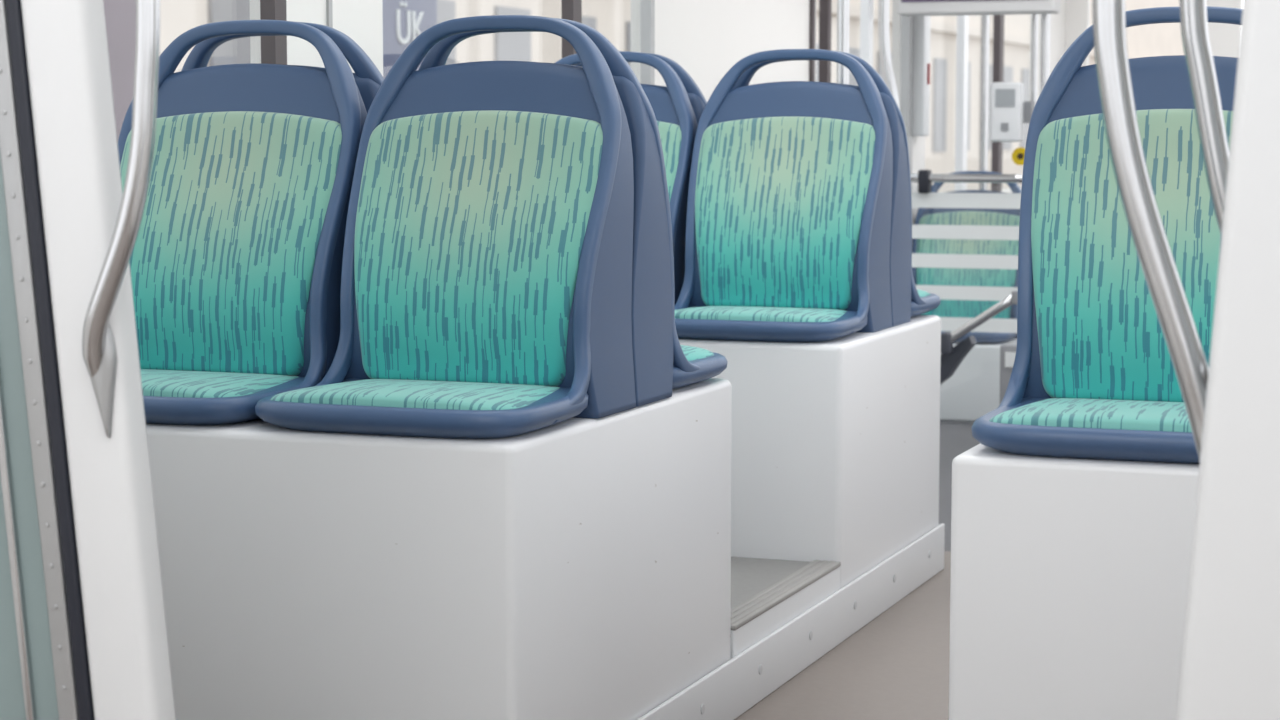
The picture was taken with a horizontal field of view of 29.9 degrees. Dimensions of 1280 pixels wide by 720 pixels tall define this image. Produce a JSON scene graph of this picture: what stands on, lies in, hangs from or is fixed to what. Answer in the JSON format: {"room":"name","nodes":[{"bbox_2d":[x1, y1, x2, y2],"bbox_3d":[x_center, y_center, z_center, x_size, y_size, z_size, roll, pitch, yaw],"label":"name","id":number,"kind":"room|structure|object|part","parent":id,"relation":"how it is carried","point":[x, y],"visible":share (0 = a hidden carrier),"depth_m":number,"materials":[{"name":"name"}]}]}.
{"room":"vehicle interior","nodes":[
{"label":"vehicle interior","id":0,"kind":"room"},
{"bbox_2d":[250,0,1065,242],"bbox_3d":[-0.598,-0.558,5.006,0.060,2.300,15.400,2,6,21],"label":"wall","id":1,"kind":"structure","parent":0,"point":[706,38],"depth_m":7.02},
{"bbox_2d":[260,0,286,64],"bbox_3d":[-0.707,-0.748,4.624,0.032,1.150,0.045,2,6,21],"label":"trim","id":2,"kind":"structure","parent":1,"relation":"attached to","point":[273,48],"depth_m":4.62,"materials":[{"name":"metal"}]},
{"bbox_2d":[326,0,332,27],"bbox_3d":[-0.625,-0.766,4.822,0.006,1.150,0.015,2,6,21],"label":"trim","id":3,"kind":"structure","parent":1,"relation":"attached to","point":[329,15],"depth_m":4.82,"materials":[{"name":"metal"}]},
{"bbox_2d":[562,0,581,57],"bbox_3d":[-0.172,-0.882,6.035,0.032,1.150,0.055,2,6,21],"label":"trim","id":4,"kind":"structure","parent":1,"relation":"attached to","point":[571,9],"depth_m":6.02,"materials":[{"name":"grey metal"}]},
{"bbox_2d":[640,0,654,84],"bbox_3d":[0.021,-0.931,6.545,0.030,1.150,0.030,2,6,21],"label":"trim","id":5,"kind":"structure","parent":1,"relation":"attached to","point":[647,7],"depth_m":6.54,"materials":[{"name":"metal"}]},
{"bbox_2d":[809,0,815,81],"bbox_3d":[0.562,-0.728,8.002,0.032,1.830,0.030,2,6,21],"label":"trim","id":6,"kind":"structure","parent":1,"relation":"attached to","point":[812,3],"depth_m":7.95,"materials":[{"name":"grey metal"}]},
{"bbox_2d":[819,0,831,82],"bbox_3d":[0.628,-0.745,8.174,0.032,1.830,0.040,2,6,21],"label":"trim","id":7,"kind":"structure","parent":1,"relation":"attached to","point":[825,6],"depth_m":8.12,"materials":[{"name":"metal"}]},
{"bbox_2d":[860,0,872,66],"bbox_3d":[0.815,-0.792,8.668,0.032,1.830,0.060,2,6,21],"label":"trim","id":8,"kind":"structure","parent":1,"relation":"attached to","point":[866,6],"depth_m":8.61,"materials":[{"name":"white paint"}]},
{"bbox_2d":[900,15,913,191],"bbox_3d":[1.022,-0.844,9.213,0.032,1.830,0.070,2,6,21],"label":"trim","id":9,"kind":"structure","parent":1,"relation":"attached to","point":[907,22],"depth_m":9.16,"materials":[{"name":"metal"}]},
{"bbox_2d":[913,16,930,135],"bbox_3d":[1.089,-1.141,9.271,0.056,0.550,0.100,2,6,21],"label":"trim","id":10,"kind":"structure","parent":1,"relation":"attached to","point":[922,24],"depth_m":9.24,"materials":[{"name":"white paint"}]},
{"bbox_2d":[955,15,968,190],"bbox_3d":[1.349,-1.264,10.042,0.032,1.150,0.080,2,6,21],"label":"trim","id":11,"kind":"structure","parent":1,"relation":"attached to","point":[962,20],"depth_m":10.03,"materials":[{"name":"white paint"}]},
{"bbox_2d":[991,15,1003,191],"bbox_3d":[1.596,-1.327,10.693,0.032,1.150,0.080,2,6,21],"label":"trim","id":12,"kind":"structure","parent":1,"relation":"attached to","point":[998,20],"depth_m":10.67,"materials":[{"name":"grey metal"}]},
{"bbox_2d":[734,421,979,719],"bbox_3d":[0.621,0.655,4.713,2.710,0.060,15.500,2,6,21],"label":"floor","id":13,"kind":"structure","parent":0,"point":[895,666],"depth_m":4.82,"materials":[{"name":"beige plastic"}]},
{"bbox_2d":[5,0,94,719],"bbox_3d":[-0.658,-0.229,2.613,0.213,2.100,0.038,2,6,21],"label":"seal","id":14,"kind":"structure","parent":13,"relation":"on","point":[15,27],"depth_m":2.61,"materials":[{"name":"black rubber"}]},
{"bbox_2d":[21,0,174,719],"bbox_3d":[-0.610,-0.228,2.599,0.276,2.100,0.050,2,6,21],"label":"trim","id":15,"kind":"structure","parent":13,"relation":"on","point":[67,54],"depth_m":2.59,"materials":[{"name":"white paint"}]},
{"bbox_2d":[82,0,159,437],"bbox_3d":[-0.550,-0.585,2.494,0.117,1.350,0.036,3,6,30],"label":"grab rail","id":16,"kind":"object","parent":15,"relation":"attached to","point":[98,342],"visible":1,"depth_m":2.52,"materials":[{"name":"metal"}]},
{"bbox_2d":[118,20,366,424],"bbox_3d":[-0.730,-0.238,3.857,0.455,0.631,0.510,2,6,21],"label":"passenger seat","id":17,"kind":"object","parent":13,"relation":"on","point":[235,261],"visible":0.62,"depth_m":3.92,"materials":[{"name":"teal fabric"}]},
{"bbox_2d":[140,369,297,397],"bbox_3d":[-0.758,0.031,3.807,0.400,0.023,0.305,2,6,21],"label":"seat cushion","id":18,"kind":"object","parent":17,"relation":"on","point":[156,383],"depth_m":3.72,"materials":[{"name":"fabric"}]},
{"bbox_2d":[120,111,341,375],"bbox_3d":[-0.692,-0.196,3.962,0.421,0.428,0.140,2,6,21],"label":"backrest cushion","id":19,"kind":"object","parent":17,"relation":"on","point":[235,261],"depth_m":3.92,"materials":[{"name":"fabric"}]},
{"bbox_2d":[181,22,383,112],"bbox_3d":[-0.548,-0.284,4.337,0.455,0.631,0.510,2,6,21],"label":"passenger seat","id":20,"kind":"object","parent":13,"relation":"on","point":[368,79],"visible":0.16,"depth_m":4.05,"materials":[{"name":"blue plastic"}]},
{"bbox_2d":[146,378,730,719],"bbox_3d":[-0.445,0.372,4.075,0.940,0.625,0.992,2,6,21],"label":"plinth","id":21,"kind":"object","parent":13,"relation":"on","point":[572,568],"visible":0.66,"depth_m":3.58,"materials":[{"name":"white plastic"}]},
{"bbox_2d":[255,15,635,438],"bbox_3d":[-0.301,-0.223,3.696,0.455,0.631,0.510,2,6,21],"label":"passenger seat","id":22,"kind":"object","parent":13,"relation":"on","point":[486,291],"visible":1,"depth_m":3.77,"materials":[{"name":"teal fabric"}]},
{"bbox_2d":[270,379,559,409],"bbox_3d":[-0.330,0.046,3.646,0.400,0.023,0.305,2,6,21],"label":"seat cushion","id":23,"kind":"object","parent":22,"relation":"on","point":[346,394],"depth_m":3.55,"materials":[{"name":"fabric"}]},
{"bbox_2d":[354,110,602,385],"bbox_3d":[-0.263,-0.181,3.801,0.421,0.428,0.140,2,6,21],"label":"backrest cushion","id":24,"kind":"object","parent":22,"relation":"on","point":[478,234],"depth_m":3.77,"materials":[{"name":"fabric"}]},
{"bbox_2d":[419,18,727,406],"bbox_3d":[-0.119,-0.268,4.176,0.455,0.631,0.510,2,6,21],"label":"passenger seat","id":25,"kind":"object","parent":13,"relation":"on","point":[662,365],"visible":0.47,"depth_m":3.94,"materials":[{"name":"blue plastic"}]},
{"bbox_2d":[681,345,713,360],"bbox_3d":[-0.091,-0.014,4.276,0.400,0.023,0.305,2,6,21],"label":"seat cushion","id":26,"kind":"object","parent":25,"relation":"on","point":[692,353],"depth_m":4.27,"materials":[{"name":"fabric"}]},
{"bbox_2d":[555,51,697,303],"bbox_3d":[-0.148,-0.389,5.445,0.455,0.631,0.510,2,6,21],"label":"passenger seat","id":27,"kind":"object","parent":13,"relation":"on","point":[672,108],"visible":0.24,"depth_m":5.51,"materials":[{"name":"blue plastic"}]},
{"bbox_2d":[657,121,681,201],"bbox_3d":[-0.110,-0.348,5.551,0.421,0.428,0.140,2,6,21],"label":"backrest cushion","id":28,"kind":"object","parent":27,"relation":"on","point":[670,132],"depth_m":5.49,"materials":[{"name":"fabric"}]},
{"bbox_2d":[576,53,706,124],"bbox_3d":[0.034,-0.435,5.925,0.455,0.631,0.510,2,6,21],"label":"passenger seat","id":29,"kind":"object","parent":13,"relation":"on","point":[698,102],"visible":0.08,"depth_m":5.63,"materials":[{"name":"blue plastic"}]},
{"bbox_2d":[675,49,892,342],"bbox_3d":[0.280,-0.374,5.284,0.455,0.631,0.510,2,6,21],"label":"passenger seat","id":30,"kind":"object","parent":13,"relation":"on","point":[789,202],"visible":0.97,"depth_m":5.36,"materials":[{"name":"teal fabric"}]},
{"bbox_2d":[675,306,846,321],"bbox_3d":[0.252,-0.105,5.234,0.400,0.023,0.305,2,6,21],"label":"seat cushion","id":31,"kind":"object","parent":30,"relation":"on","point":[682,313],"depth_m":5.12,"materials":[{"name":"fabric"}]},
{"bbox_2d":[695,116,874,309],"bbox_3d":[0.318,-0.332,5.390,0.421,0.428,0.140,2,6,21],"label":"backrest cushion","id":32,"kind":"object","parent":30,"relation":"on","point":[785,205],"depth_m":5.36,"materials":[{"name":"fabric"}]},
{"bbox_2d":[730,557,840,658],"bbox_3d":[-0.143,0.523,4.888,0.943,0.170,0.706,2,6,21],"label":"step","id":33,"kind":"structure","parent":13,"relation":"on","point":[767,594],"depth_m":4.78,"materials":[{"name":"white paint"}]},
{"bbox_3d":[0.271,0.458,4.726,0.058,0.010,0.701,2,6,21],"label":"edge trim","id":34,"kind":"part","parent":33,"relation":"part of","materials":[{"name":"grey metal"}]},
{"bbox_2d":[637,523,944,719],"bbox_3d":[0.283,0.572,4.675,0.012,0.113,2.605,2,6,21],"label":"kick plate","id":35,"kind":"object","parent":13,"relation":"attached to","point":[734,687],"visible":1,"depth_m":4.78,"materials":[{"name":"silver metal"}]},
{"bbox_2d":[679,315,940,587],"bbox_3d":[0.138,0.226,5.612,0.940,0.625,0.890,2,6,21],"label":"plinth","id":36,"kind":"object","parent":13,"relation":"on","point":[835,444],"visible":0.3,"depth_m":5.10,"materials":[{"name":"white plastic"}]},
{"bbox_2d":[733,51,940,326],"bbox_3d":[0.462,-0.420,5.764,0.455,0.631,0.510,2,6,21],"label":"passenger seat","id":37,"kind":"object","parent":13,"relation":"on","point":[907,301],"visible":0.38,"depth_m":5.53,"materials":[{"name":"blue plastic"}]},
{"bbox_2d":[917,289,930,296],"bbox_3d":[0.490,-0.165,5.864,0.400,0.023,0.305,2,6,21],"label":"seat cushion","id":38,"kind":"object","parent":37,"relation":"on","point":[920,293],"depth_m":5.86,"materials":[{"name":"fabric"}]},
{"bbox_2d":[836,0,849,84],"bbox_3d":[0.548,-0.699,6.491,0.070,2.298,0.070,2,6,21],"label":"pole","id":39,"kind":"object","parent":13,"relation":"on","point":[843,6],"visible":0.02,"depth_m":6.46,"materials":[{"name":"metal"}]},
{"bbox_2d":[878,0,899,108],"bbox_3d":[0.743,-0.755,7.163,0.073,2.278,0.034,2,6,21],"label":"pole","id":40,"kind":"object","parent":13,"relation":"on","point":[883,5],"visible":0.34,"depth_m":7.14,"materials":[{"name":"metal"}]},
{"bbox_2d":[912,171,1020,343],"bbox_3d":[1.220,-0.397,9.103,0.455,0.631,0.510,2,6,21],"label":"passenger seat","id":41,"kind":"object","parent":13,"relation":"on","point":[924,216],"visible":0.34,"depth_m":9.18,"materials":[{"name":"teal fabric"}]},
{"bbox_2d":[916,211,1019,318],"bbox_3d":[1.258,-0.355,9.208,0.421,0.428,0.140,2,6,21],"label":"backrest cushion","id":42,"kind":"object","parent":41,"relation":"on","point":[924,275],"depth_m":9.18,"materials":[{"name":"fabric"}]},
{"bbox_2d":[911,170,1022,332],"bbox_3d":[1.123,-0.224,8.718,0.550,0.930,0.060,2,6,21],"label":"barrier","id":43,"kind":"object","parent":13,"relation":"on","point":[924,198],"visible":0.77,"depth_m":8.68,"materials":[{"name":"metal"}]},
{"bbox_3d":[1.121,-0.657,8.672,0.550,0.032,0.032,2,6,21],"label":"screen rail","id":44,"kind":"part","parent":43,"relation":"part of","materials":[{"name":"metal"}]},
{"bbox_2d":[940,338,1016,421],"bbox_3d":[1.232,0.056,9.181,0.463,0.285,0.640,2,6,21],"label":"plinth","id":45,"kind":"object","parent":13,"relation":"on","point":[972,392],"visible":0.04,"depth_m":8.84,"materials":[{"name":"white paint"}]},
{"bbox_2d":[940,290,1017,384],"bbox_3d":[1.043,0.054,7.701,0.371,0.570,0.130,2,6,21],"label":"folding arm","id":46,"kind":"object","parent":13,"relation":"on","point":[952,357],"visible":0.56,"depth_m":7.65},
{"bbox_2d":[979,15,989,189],"bbox_3d":[1.375,-0.994,9.585,0.070,2.298,0.070,2,6,21],"label":"pole","id":47,"kind":"object","parent":13,"relation":"on","point":[985,19],"visible":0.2,"depth_m":9.57,"materials":[{"name":"metal"}]},
{"bbox_2d":[999,340,1016,404],"bbox_3d":[1.330,0.122,8.094,0.200,0.360,0.207,2,6,21],"label":"equipment box","id":48,"kind":"object","parent":13,"relation":"on","point":[1007,350],"visible":0.22,"depth_m":8.02,"materials":[{"name":"grey plastic"}]},
{"bbox_3d":[1.248,0.000,8.006,0.060,0.050,0.007,2,6,21],"label":"label plate","id":49,"kind":"part","parent":48,"relation":"part of","materials":[{"name":"white plastic"}]},
{"bbox_2d":[1030,14,1037,103],"bbox_3d":[1.481,-0.941,9.034,0.036,2.298,0.036,2,6,21],"label":"pole","id":50,"kind":"object","parent":13,"relation":"on","point":[1034,32],"visible":0.1,"depth_m":9.01,"materials":[{"name":"metal"}]},
{"bbox_2d":[990,82,1034,141],"bbox_3d":[1.393,-0.926,8.971,0.140,0.220,0.151,2,6,21],"label":"ticket machine","id":51,"kind":"object","parent":50,"relation":"attached to","point":[1009,110],"visible":0.98,"depth_m":8.91,"materials":[{"name":"white paint"}]},
{"bbox_2d":[1012,147,1024,164],"bbox_3d":[1.435,-0.768,9.050,0.068,0.068,0.007,2,6,21],"label":"button","id":52,"kind":"object","parent":50,"relation":"attached to","point":[1018,153],"visible":0.82,"depth_m":9.05,"materials":[{"name":"yellow plastic"}]},
{"bbox_2d":[1040,14,1050,93],"bbox_3d":[1.500,-0.928,8.900,0.070,2.298,0.070,2,6,21],"label":"pole","id":53,"kind":"object","parent":13,"relation":"on","point":[1045,18],"visible":0.06,"depth_m":8.87,"materials":[{"name":"metal"}]},
{"bbox_2d":[949,443,1199,719],"bbox_3d":[1.046,0.415,3.628,0.948,0.625,0.998,2,6,21],"label":"plinth","id":54,"kind":"object","parent":13,"relation":"on","point":[1069,581],"visible":0.54,"depth_m":3.26,"materials":[{"name":"white plastic"}]},
{"bbox_2d":[971,6,1242,463],"bbox_3d":[0.738,-0.196,3.422,0.455,0.631,0.510,2,6,21],"label":"passenger seat","id":55,"kind":"object","parent":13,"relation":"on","point":[1093,376],"visible":0.64,"depth_m":3.52,"materials":[{"name":"teal fabric"}]},
{"bbox_2d":[989,398,1191,431],"bbox_3d":[0.710,0.073,3.372,0.400,0.023,0.305,2,6,21],"label":"seat cushion","id":56,"kind":"object","parent":55,"relation":"on","point":[1015,414],"depth_m":3.28,"materials":[{"name":"fabric"}]},
{"bbox_2d":[1031,109,1232,401],"bbox_3d":[0.776,-0.155,3.527,0.421,0.428,0.140,2,6,21],"label":"backrest cushion","id":57,"kind":"object","parent":55,"relation":"on","point":[1097,333],"depth_m":3.52,"materials":[{"name":"fabric"}]},
{"bbox_2d":[1176,0,1279,719],"bbox_3d":[0.665,-0.186,2.157,0.403,2.100,0.100,2,6,21],"label":"trim","id":58,"kind":"structure","parent":13,"relation":"on","point":[1230,668],"depth_m":2.17,"materials":[{"name":"white paint"}]},
{"bbox_2d":[1092,0,1208,459],"bbox_3d":[0.532,-0.594,2.284,0.200,1.610,0.072,5,7,42],"label":"grab rail","id":59,"kind":"object","parent":58,"relation":"attached to","point":[1159,268],"visible":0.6,"depth_m":2.34,"materials":[{"name":"metal"}]},
{"bbox_2d":[1179,0,1228,233],"bbox_3d":[0.612,-0.696,2.312,0.095,1.414,0.252,-2,6,-17],"label":"grab rail","id":60,"kind":"object","parent":58,"relation":"attached to","point":[1193,13],"visible":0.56,"depth_m":2.43,"materials":[{"name":"metal"}]},
{"bbox_2d":[1066,0,1241,66],"bbox_3d":[3.336,-1.202,11.752,2.510,2.300,0.060,2,6,21],"label":"wall","id":61,"kind":"structure","parent":0,"point":[1224,38],"depth_m":11.87,"materials":[{"name":"white plastic"}]},
{"bbox_3d":[0.621,-1.689,4.489,2.710,0.050,15.500,2,6,21],"label":"ceiling","id":62,"kind":"structure","parent":0,"visible":0},
{"bbox_2d":[897,0,1060,15],"bbox_3d":[1.238,-1.666,8.753,0.585,0.804,0.126,2,6,21],"label":"display case","id":63,"kind":"object","parent":62,"relation":"hanging from","point":[904,7],"visible":1,"depth_m":8.74,"materials":[{"name":"grey plastic"}]},
{"label":"outside","id":64,"kind":"structure","parent":0,"visible":0},
{"bbox_3d":[16.531,-3.976,57.778,70.000,0.080,140.000,2,6,21],"label":"ground","id":65,"kind":"structure","parent":64,"visible":0},
{"bbox_2d":[103,0,135,142],"bbox_3d":[-1.803,-0.663,7.789,0.100,2.820,0.750,2,6,21],"label":"advertising panel","id":66,"kind":"object","parent":65,"relation":"on","point":[120,15],"visible":0.02,"depth_m":7.88,"materials":[{"name":"white plastic"}]},
{"bbox_2d":[383,0,436,78],"bbox_3d":[-1.002,-0.876,10.026,0.110,2.820,0.560,2,6,21],"label":"advertising panel","id":67,"kind":"object","parent":65,"relation":"on","point":[403,20],"visible":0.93,"depth_m":9.90,"materials":[{"name":"plastic"}]},
{"bbox_2d":[159,0,1184,192],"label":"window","id":68,"kind":"structure","parent":65,"relation":"on","point":[611,18],"depth_m":48.96,"materials":[{"name":"beige paint"}]},
{"bbox_3d":[7.727,-7.728,56.466,0.200,0.200,108.000,2,6,21],"label":"cornice","id":69,"kind":"part","parent":68,"relation":"part of","materials":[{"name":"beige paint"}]},
{"bbox_3d":[-0.187,-1.361,2.371,2.510,0.200,0.115,2,6,21],"label":"trim","id":70,"kind":"structure","parent":0,"visible":0},
{"bbox_2d":[0,0,78,719],"bbox_3d":[-0.879,-0.237,2.699,0.651,2.100,0.044,2,6,21],"label":"door","id":71,"kind":"structure","parent":70,"relation":"attached to","point":[37,680],"depth_m":2.64,"materials":[{"name":"glass"}]}
]}

